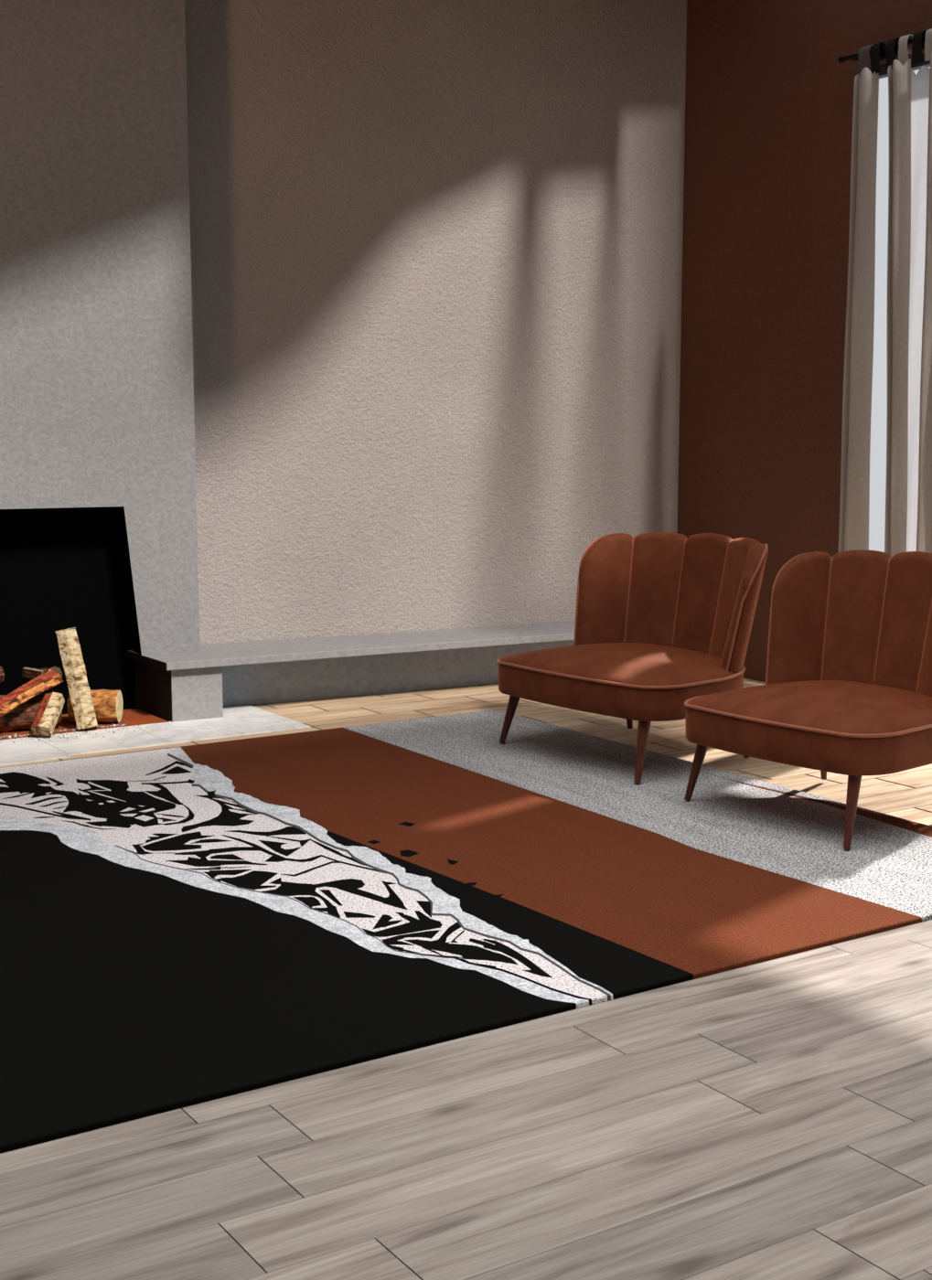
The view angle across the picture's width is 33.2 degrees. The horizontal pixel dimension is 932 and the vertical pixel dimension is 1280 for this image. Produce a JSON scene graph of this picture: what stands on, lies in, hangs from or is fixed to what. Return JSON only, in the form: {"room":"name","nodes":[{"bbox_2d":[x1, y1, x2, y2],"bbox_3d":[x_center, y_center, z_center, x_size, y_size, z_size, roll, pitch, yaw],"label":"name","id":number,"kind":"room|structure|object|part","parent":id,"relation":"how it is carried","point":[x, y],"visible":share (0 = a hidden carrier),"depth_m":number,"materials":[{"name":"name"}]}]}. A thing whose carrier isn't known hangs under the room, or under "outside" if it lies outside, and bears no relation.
{"room":"living room","nodes":[
{"label":"living room","id":0,"kind":"room"},
{"bbox_2d":[0,708,168,739],"bbox_3d":[-3.015,0.470,6.882,3.300,0.008,0.785,-5,9,-33],"label":"floor","id":1,"kind":"structure","parent":0,"point":[133,717],"depth_m":7.39,"materials":[{"name":"brown"}]},
{"bbox_2d":[0,692,62,732],"bbox_3d":[-2.253,0.346,7.129,0.774,0.171,0.176,-3,9,-24],"label":"log","id":2,"kind":"object","parent":1,"relation":"on","point":[23,716],"visible":0.5,"depth_m":7.16,"materials":[{"name":"brown wood"}]},
{"bbox_2d":[0,665,4,682],"bbox_3d":[-2.307,0.186,7.178,0.096,0.108,0.364,7,11,43],"label":"log","id":3,"kind":"object","parent":2,"relation":"on","point":[2,674],"visible":1,"depth_m":7.27,"materials":[{"name":"brown wood"}]},
{"bbox_2d":[22,666,43,678],"bbox_3d":[-2.006,0.156,7.227,0.094,0.060,0.065,-1,8,-5],"label":"log","id":4,"kind":"object","parent":2,"relation":"on","point":[27,672],"visible":0.93,"depth_m":7.21,"materials":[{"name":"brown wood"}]},
{"bbox_2d":[40,666,62,678],"bbox_3d":[-1.961,0.166,7.333,0.113,0.094,0.091,6,10,38],"label":"log","id":5,"kind":"object","parent":2,"relation":"on","point":[46,669],"visible":0.36,"depth_m":7.31,"materials":[{"name":"brown wood"}]},
{"bbox_2d":[0,669,63,716],"bbox_3d":[-2.051,0.286,7.074,0.469,0.266,0.090,-7,10,-41],"label":"log","id":6,"kind":"object","parent":1,"relation":"on","point":[49,679],"visible":1,"depth_m":7.09,"materials":[{"name":"orange wood"}]},
{"bbox_2d":[30,692,64,735],"bbox_3d":[-1.901,0.335,7.091,0.091,0.182,0.197,1,8,10],"label":"log","id":7,"kind":"object","parent":1,"relation":"on","point":[45,721],"visible":1,"depth_m":7.06,"materials":[{"name":"beige wood"}]},
{"bbox_2d":[0,722,126,738],"bbox_3d":[-1.976,0.427,7.110,0.898,0.016,0.046,-5,9,-33],"label":"ash","id":8,"kind":"object","parent":1,"relation":"on","point":[122,724],"visible":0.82,"depth_m":7.21},
{"bbox_2d":[55,627,97,729],"bbox_3d":[-1.793,0.176,7.210,0.192,0.475,0.081,2,8,12],"label":"log","id":9,"kind":"object","parent":1,"relation":"on","point":[69,644],"visible":1,"depth_m":7.18,"materials":[{"name":"beige wood"}]},
{"bbox_2d":[67,689,123,722],"bbox_3d":[-1.754,0.312,7.391,0.227,0.152,0.157,0,8,0],"label":"log","id":10,"kind":"object","parent":1,"relation":"on","point":[108,704],"visible":0.59,"depth_m":7.33,"materials":[{"name":"brown wood"}]},
{"bbox_2d":[0,0,200,655],"bbox_3d":[-3.853,-1.427,6.391,5.532,3.900,0.254,-4,9,-26],"label":"wall","id":11,"kind":"structure","parent":0,"point":[97,377],"depth_m":7.27,"materials":[{"name":"grey paint"}]},
{"bbox_2d":[0,506,136,714],"bbox_3d":[-2.393,-0.112,7.399,1.658,1.020,0.248,-5,9,-33],"label":"fireplace","id":12,"kind":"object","parent":11,"relation":"attached to","point":[60,569],"depth_m":7.59,"materials":[{"name":"black metal"}]},
{"bbox_2d":[0,704,310,765],"bbox_3d":[-2.929,0.548,6.314,4.818,0.006,0.740,-5,9,-33],"label":"hearth","id":13,"kind":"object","parent":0,"point":[242,720],"depth_m":7.14,"materials":[{"name":"white stone"}]},
{"bbox_2d":[0,724,169,743],"bbox_3d":[-1.849,0.443,7.038,1.116,0.006,0.214,-5,9,-33],"label":"crumbs","id":14,"kind":"object","parent":13,"relation":"on","point":[168,724],"visible":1,"depth_m":7.11,"materials":[{"name":"black"}]},
{"bbox_2d":[134,660,223,721],"bbox_3d":[-1.413,0.234,7.665,0.268,0.262,0.456,-5,9,-33],"label":"pier","id":15,"kind":"object","parent":13,"relation":"on","point":[180,695],"visible":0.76,"depth_m":7.51,"materials":[{"name":"concrete"}]},
{"bbox_2d":[184,0,686,644],"bbox_3d":[-2.656,-1.541,7.223,8.821,3.900,0.200,-4,9,-26],"label":"wall","id":16,"kind":"structure","parent":0,"point":[436,245],"depth_m":8.30,"materials":[{"name":"beige paint"}]},
{"bbox_2d":[222,640,573,706],"bbox_3d":[-0.054,0.119,8.511,3.003,0.262,0.214,-4,9,-26],"label":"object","id":17,"kind":"structure","parent":16,"relation":"attached to","point":[302,680],"depth_m":8.20,"materials":[{"name":"grey concrete"}]},
{"bbox_2d":[127,621,575,670],"bbox_3d":[-0.116,-0.008,8.334,3.314,0.038,0.522,-4,9,-28],"label":"ledge","id":18,"kind":"object","parent":17,"relation":"on","point":[284,650],"visible":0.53,"depth_m":7.98,"materials":[{"name":"concrete"}]},
{"bbox_2d":[0,678,931,1279],"bbox_3d":[0.243,1.003,3.012,8.710,0.003,9.885,-5,9,-33],"label":"floor","id":19,"kind":"structure","parent":0,"point":[771,1119],"depth_m":3.06,"materials":[{"name":"grey wood"}]},
{"bbox_2d":[0,709,931,1153],"bbox_3d":[-0.864,0.713,5.073,4.628,0.014,3.408,-5,9,-33],"label":"area rug","id":20,"kind":"object","parent":19,"relation":"on","point":[182,926],"visible":1,"depth_m":4.62,"materials":[{"name":"carpet"}]},
{"bbox_2d":[496,532,767,783],"bbox_3d":[0.747,0.024,6.675,0.973,0.920,1.064,-6,10,-39],"label":"slipper chair","id":21,"kind":"object","parent":20,"relation":"on","point":[664,620],"visible":0.98,"depth_m":6.68,"materials":[{"name":"orange fabric"}]},
{"bbox_3d":[0.201,0.321,6.871,0.110,0.275,0.051,-1,8,-6],"label":"leg","id":22,"kind":"part","parent":21,"relation":"part of","materials":[{"name":"brown wood"}]},
{"bbox_3d":[0.703,0.135,6.633,0.825,0.212,1.023,-6,10,-39],"label":"seat","id":23,"kind":"part","parent":21,"relation":"part of","materials":[{"name":"orange fabric"}]},
{"bbox_3d":[0.745,0.280,7.170,0.051,0.278,0.132,3,8,19],"label":"leg","id":24,"kind":"part","parent":21,"relation":"part of","materials":[{"name":"brown wood"}]},
{"bbox_3d":[0.696,0.423,6.123,0.051,0.275,0.109,3,8,18],"label":"leg","id":25,"kind":"part","parent":21,"relation":"part of","materials":[{"name":"brown wood"}]},
{"bbox_3d":[0.941,-0.146,6.828,0.453,0.626,1.035,-6,10,-39],"label":"backrest","id":26,"kind":"part","parent":21,"relation":"part of","materials":[{"name":"orange fabric"}]},
{"bbox_2d":[683,549,931,849],"bbox_3d":[1.373,0.160,5.675,0.974,0.920,0.915,-6,10,-39],"label":"slipper chair","id":27,"kind":"object","parent":20,"relation":"on","point":[847,690],"visible":1,"depth_m":5.81,"materials":[{"name":"orange fabric"}]},
{"bbox_3d":[0.870,0.465,5.817,0.106,0.275,0.046,-3,8,-18],"label":"leg","id":28,"kind":"part","parent":27,"relation":"part of","materials":[{"name":"brown wood"}]},
{"bbox_3d":[1.327,0.271,5.635,0.825,0.212,0.880,-6,10,-39],"label":"seat","id":29,"kind":"part","parent":27,"relation":"part of","materials":[{"name":"orange fabric"}]},
{"bbox_3d":[1.406,0.422,6.129,0.046,0.278,0.127,4,9,29],"label":"leg","id":30,"kind":"part","parent":27,"relation":"part of","materials":[{"name":"brown wood"}]},
{"bbox_3d":[1.568,-0.009,5.827,0.453,0.626,0.890,-6,10,-39],"label":"backrest","id":31,"kind":"part","parent":27,"relation":"part of","materials":[{"name":"orange fabric"}]},
{"bbox_3d":[1.275,0.553,5.175,0.044,0.275,0.108,7,10,40],"label":"leg","id":32,"kind":"part","parent":27,"relation":"part of","materials":[{"name":"brown wood"}]},
{"bbox_2d":[677,0,931,682],"bbox_3d":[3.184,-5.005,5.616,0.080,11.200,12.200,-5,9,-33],"label":"wall","id":33,"kind":"structure","parent":0,"point":[769,96],"depth_m":8.39,"materials":[{"name":"brown paint"}]},
{"bbox_2d":[837,34,925,63],"bbox_3d":[2.154,-2.804,7.311,0.144,0.060,0.970,-5,9,-33],"label":"curtain rod","id":34,"kind":"object","parent":33,"relation":"attached to","point":[854,57],"visible":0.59,"depth_m":7.51,"materials":[{"name":"black metal"}]},
{"bbox_2d":[837,42,885,553],"bbox_3d":[1.941,-1.275,7.724,0.109,3.207,0.202,-5,9,-33],"label":"curtain","id":35,"kind":"object","parent":34,"relation":"hanging from","point":[854,506],"visible":0.75,"depth_m":7.65,"materials":[{"name":"white fabric"}]},
{"bbox_2d":[884,28,931,557],"bbox_3d":[2.124,-1.234,7.427,0.098,3.207,0.476,-5,9,-33],"label":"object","id":36,"kind":"object","parent":34,"relation":"hanging from","point":[908,486],"visible":0.73,"depth_m":7.38,"materials":[{"name":"white fabric"}]},
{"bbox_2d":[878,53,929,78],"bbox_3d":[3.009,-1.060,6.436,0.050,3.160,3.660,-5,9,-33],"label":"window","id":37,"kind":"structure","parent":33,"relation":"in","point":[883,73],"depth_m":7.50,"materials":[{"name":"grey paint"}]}
]}

